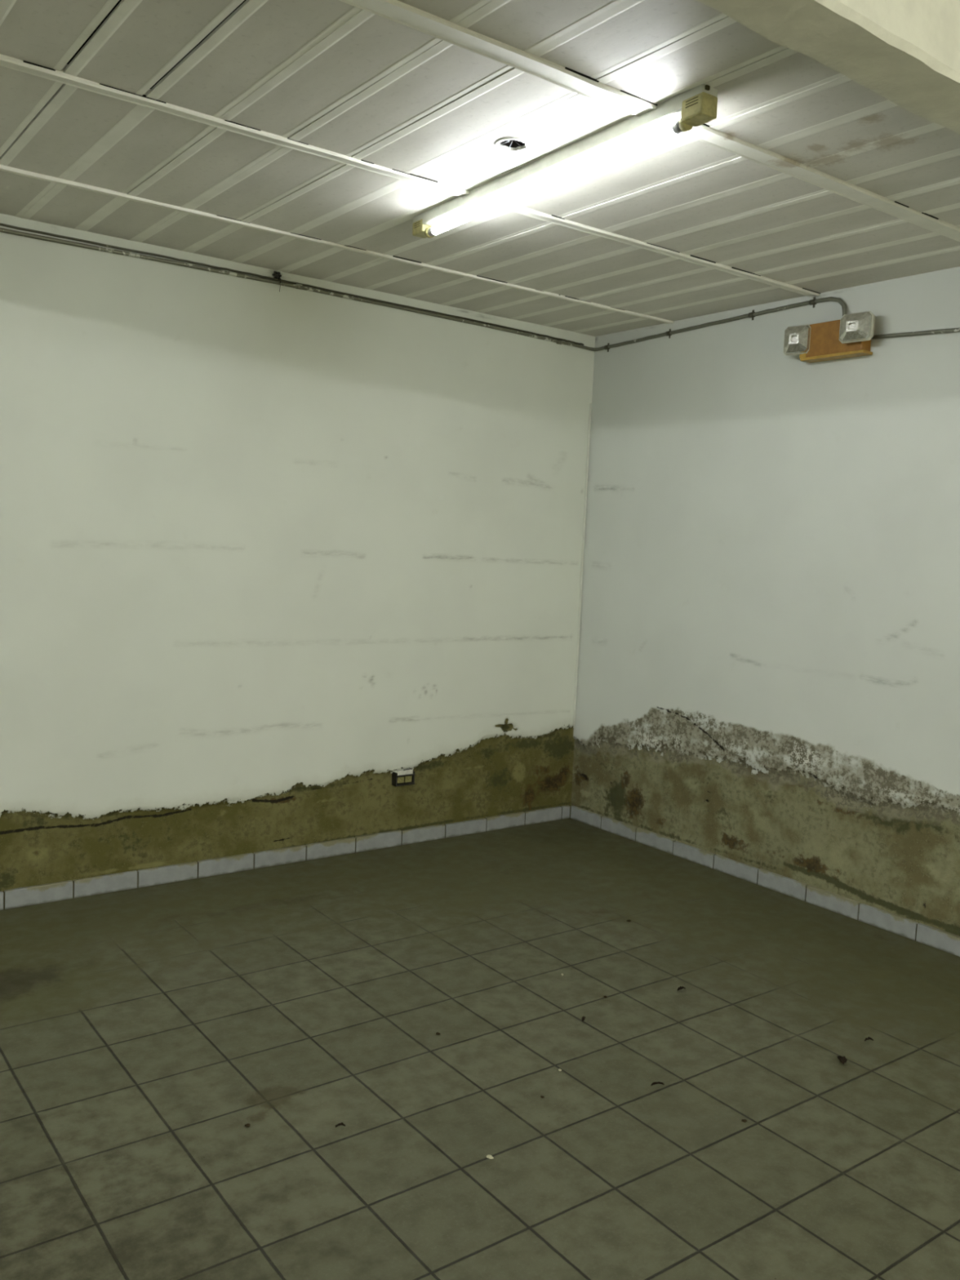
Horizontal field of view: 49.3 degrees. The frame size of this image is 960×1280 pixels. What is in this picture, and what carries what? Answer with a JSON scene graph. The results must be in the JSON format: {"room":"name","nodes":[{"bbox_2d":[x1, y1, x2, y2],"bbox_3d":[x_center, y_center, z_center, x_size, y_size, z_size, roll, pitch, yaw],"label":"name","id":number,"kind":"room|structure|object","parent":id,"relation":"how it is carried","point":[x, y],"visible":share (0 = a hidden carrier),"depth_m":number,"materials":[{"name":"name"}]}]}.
{"room":"empty basement room","nodes":[
{"label":"empty basement room","id":0,"kind":"room"},
{"bbox_2d":[0,213,595,891],"bbox_3d":[-2.504,-0.261,3.309,7.538,2.580,0.165,-1,7,-37],"label":"wall","id":1,"kind":"structure","parent":0,"point":[268,556],"depth_m":4.39,"materials":[{"name":"paint"}]},
{"bbox_2d":[272,271,281,291],"bbox_3d":[-0.830,-1.471,4.287,0.038,0.082,0.024,-1,7,-37],"label":"wiring hole","id":2,"kind":"object","parent":1,"relation":"attached to","point":[277,274],"visible":1,"depth_m":4.28,"materials":[{"name":"black"}]},
{"bbox_2d":[0,804,569,910],"bbox_3d":[-1.157,0.954,4.375,4.058,0.072,0.030,-1,7,-37],"label":"baseboard","id":3,"kind":"structure","parent":1,"relation":"attached to","point":[77,888],"depth_m":4.51,"materials":[{"name":"tile"}]},
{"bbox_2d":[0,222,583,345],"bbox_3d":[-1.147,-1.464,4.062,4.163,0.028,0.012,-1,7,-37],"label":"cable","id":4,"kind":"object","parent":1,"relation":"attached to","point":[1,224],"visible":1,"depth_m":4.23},
{"bbox_2d":[0,227,591,350],"bbox_3d":[-1.126,-1.452,4.076,4.213,0.039,0.021,-1,7,-37],"label":"conduit","id":5,"kind":"object","parent":1,"relation":"attached to","point":[296,286],"visible":1,"depth_m":4.27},
{"bbox_2d":[391,768,415,786],"bbox_3d":[-0.359,0.640,4.908,0.104,0.080,0.046,-1,7,-37],"label":"wall socket","id":6,"kind":"object","parent":1,"relation":"attached to","point":[402,777],"visible":1,"depth_m":4.89,"materials":[{"name":"white plastic"}]},
{"bbox_2d":[573,403,591,728],"bbox_3d":[0.532,-0.374,5.446,0.009,1.688,0.006,-1,7,-37],"label":"trim","id":7,"kind":"structure","parent":1,"relation":"attached to","point":[590,403],"depth_m":5.44,"materials":[{"name":"paint"}]},
{"bbox_2d":[0,817,959,1279],"bbox_3d":[-0.741,1.396,1.018,7.570,0.151,6.070,-1,7,-37],"label":"floor","id":8,"kind":"structure","parent":0,"point":[142,1029],"depth_m":2.84,"materials":[{"name":"tile"}]},
{"bbox_2d":[335,1122,345,1127],"bbox_3d":[-0.341,1.184,2.553,0.024,0.013,0.007,2,5,-2],"label":"dead leaf","id":9,"kind":"object","parent":8,"relation":"on","point":[341,1123],"visible":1,"depth_m":2.55,"materials":[{"name":"brown plant"}]},
{"bbox_2d":[486,1155,493,1159],"bbox_3d":[0.024,1.217,2.462,0.018,0.007,0.013,5,6,23],"label":"chip","id":10,"kind":"object","parent":8,"relation":"on","point":[490,1157],"visible":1,"depth_m":2.46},
{"bbox_2d":[650,1081,664,1085],"bbox_3d":[0.478,1.196,2.817,0.036,0.011,0.009,2,5,-2],"label":"dead leaf","id":11,"kind":"object","parent":8,"relation":"on","point":[655,1082],"visible":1,"depth_m":2.82,"materials":[{"name":"brown plant"}]},
{"bbox_2d":[677,986,685,991],"bbox_3d":[0.662,1.146,3.436,0.028,0.012,0.018,-2,7,-43],"label":"dead leaf","id":12,"kind":"object","parent":8,"relation":"on","point":[680,987],"visible":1,"depth_m":3.44,"materials":[{"name":"brown plant"}]},
{"bbox_2d":[836,1055,847,1064],"bbox_3d":[1.038,1.203,3.000,0.030,0.013,0.033,7,7,40],"label":"dead leaf","id":13,"kind":"object","parent":8,"relation":"on","point":[842,1060],"visible":1,"depth_m":3.00,"materials":[{"name":"brown plant"}]},
{"bbox_2d":[864,1036,873,1040],"bbox_3d":[1.164,1.196,3.131,0.026,0.013,0.013,3,5,3],"label":"dead leaf","id":14,"kind":"object","parent":8,"relation":"on","point":[868,1037],"visible":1,"depth_m":3.13,"materials":[{"name":"brown plant"}]},
{"bbox_2d":[0,0,959,336],"bbox_3d":[-0.297,-1.421,2.886,4.425,0.121,2.962,-1,7,-37],"label":"ceiling","id":15,"kind":"structure","parent":0,"point":[336,76],"depth_m":2.89,"materials":[{"name":"white metal"}]},
{"bbox_2d":[0,164,673,324],"bbox_3d":[-0.800,-1.462,3.667,4.250,0.033,0.033,-1,7,-37],"label":"ceiling beam","id":16,"kind":"structure","parent":15,"relation":"attached to","point":[5,168],"depth_m":3.77,"materials":[{"name":"white metal"}]},
{"bbox_2d":[0,53,820,297],"bbox_3d":[-0.321,-1.382,3.031,4.256,0.033,0.049,-1,7,-37],"label":"ceiling beam","id":17,"kind":"structure","parent":15,"relation":"attached to","point":[6,61],"depth_m":2.95,"materials":[{"name":"white metal"}]},
{"bbox_2d":[494,137,530,151],"bbox_3d":[0.089,-1.381,2.824,0.098,0.088,0.101,-1,7,-37],"label":"ceiling vent","id":18,"kind":"object","parent":15,"relation":"in","point":[508,144],"visible":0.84,"depth_m":2.85,"materials":[{"name":"white plastic"}]},
{"bbox_2d":[412,84,717,238],"bbox_3d":[0.165,-1.312,2.974,0.053,0.079,1.338,-1,6,-34],"label":"fluorescent light","id":19,"kind":"object","parent":15,"relation":"attached to","point":[696,106],"visible":1,"depth_m":2.80,"materials":[{"name":"white plastic"}]},
{"bbox_2d":[338,0,959,241],"bbox_3d":[0.164,-1.300,2.381,4.258,0.033,0.073,-1,7,-37],"label":"ceiling beam","id":20,"kind":"structure","parent":15,"relation":"attached to","point":[396,11],"depth_m":2.48,"materials":[{"name":"white metal"}]},
{"bbox_2d":[695,0,959,134],"bbox_3d":[0.590,-1.148,1.768,4.305,0.261,0.144,-1,7,-37],"label":"beam","id":21,"kind":"structure","parent":15,"relation":"attached to","point":[907,52],"depth_m":1.82,"materials":[{"name":"paint"}]},
{"bbox_2d":[570,266,959,936],"bbox_3d":[2.372,-0.032,3.138,0.167,2.580,6.038,-1,7,-37],"label":"wall","id":22,"kind":"structure","parent":0,"point":[768,677],"depth_m":4.46,"materials":[{"name":"paint"}]},
{"bbox_2d":[590,296,846,351],"bbox_3d":[1.019,-1.407,4.752,0.043,0.122,1.494,-1,7,-37],"label":"conduit","id":23,"kind":"object","parent":22,"relation":"attached to","point":[811,302],"visible":0.99,"depth_m":4.62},
{"bbox_2d":[570,805,959,956],"bbox_3d":[1.307,1.051,4.490,0.030,0.072,2.736,-1,7,-37],"label":"baseboard","id":24,"kind":"structure","parent":22,"relation":"attached to","point":[948,942],"depth_m":4.47,"materials":[{"name":"tile"}]},
{"bbox_2d":[782,311,875,363],"bbox_3d":[1.395,-1.204,4.173,0.126,0.149,0.412,-1,7,-37],"label":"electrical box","id":25,"kind":"object","parent":22,"relation":"attached to","point":[851,335],"visible":1,"depth_m":4.16,"materials":[{"name":"wood"}]},
{"bbox_2d":[799,349,872,363],"bbox_3d":[1.425,-1.200,4.183,0.066,0.142,0.295,-1,7,-37],"label":"wooden ledge","id":26,"kind":"object","parent":25,"relation":"on","point":[810,356],"depth_m":4.19,"materials":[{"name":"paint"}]},
{"bbox_2d":[871,327,959,339],"bbox_3d":[1.888,-1.102,3.604,0.015,0.055,1.221,-1,7,-37],"label":"conduit","id":27,"kind":"object","parent":22,"relation":"attached to","point":[948,330],"visible":0.95,"depth_m":3.93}
]}

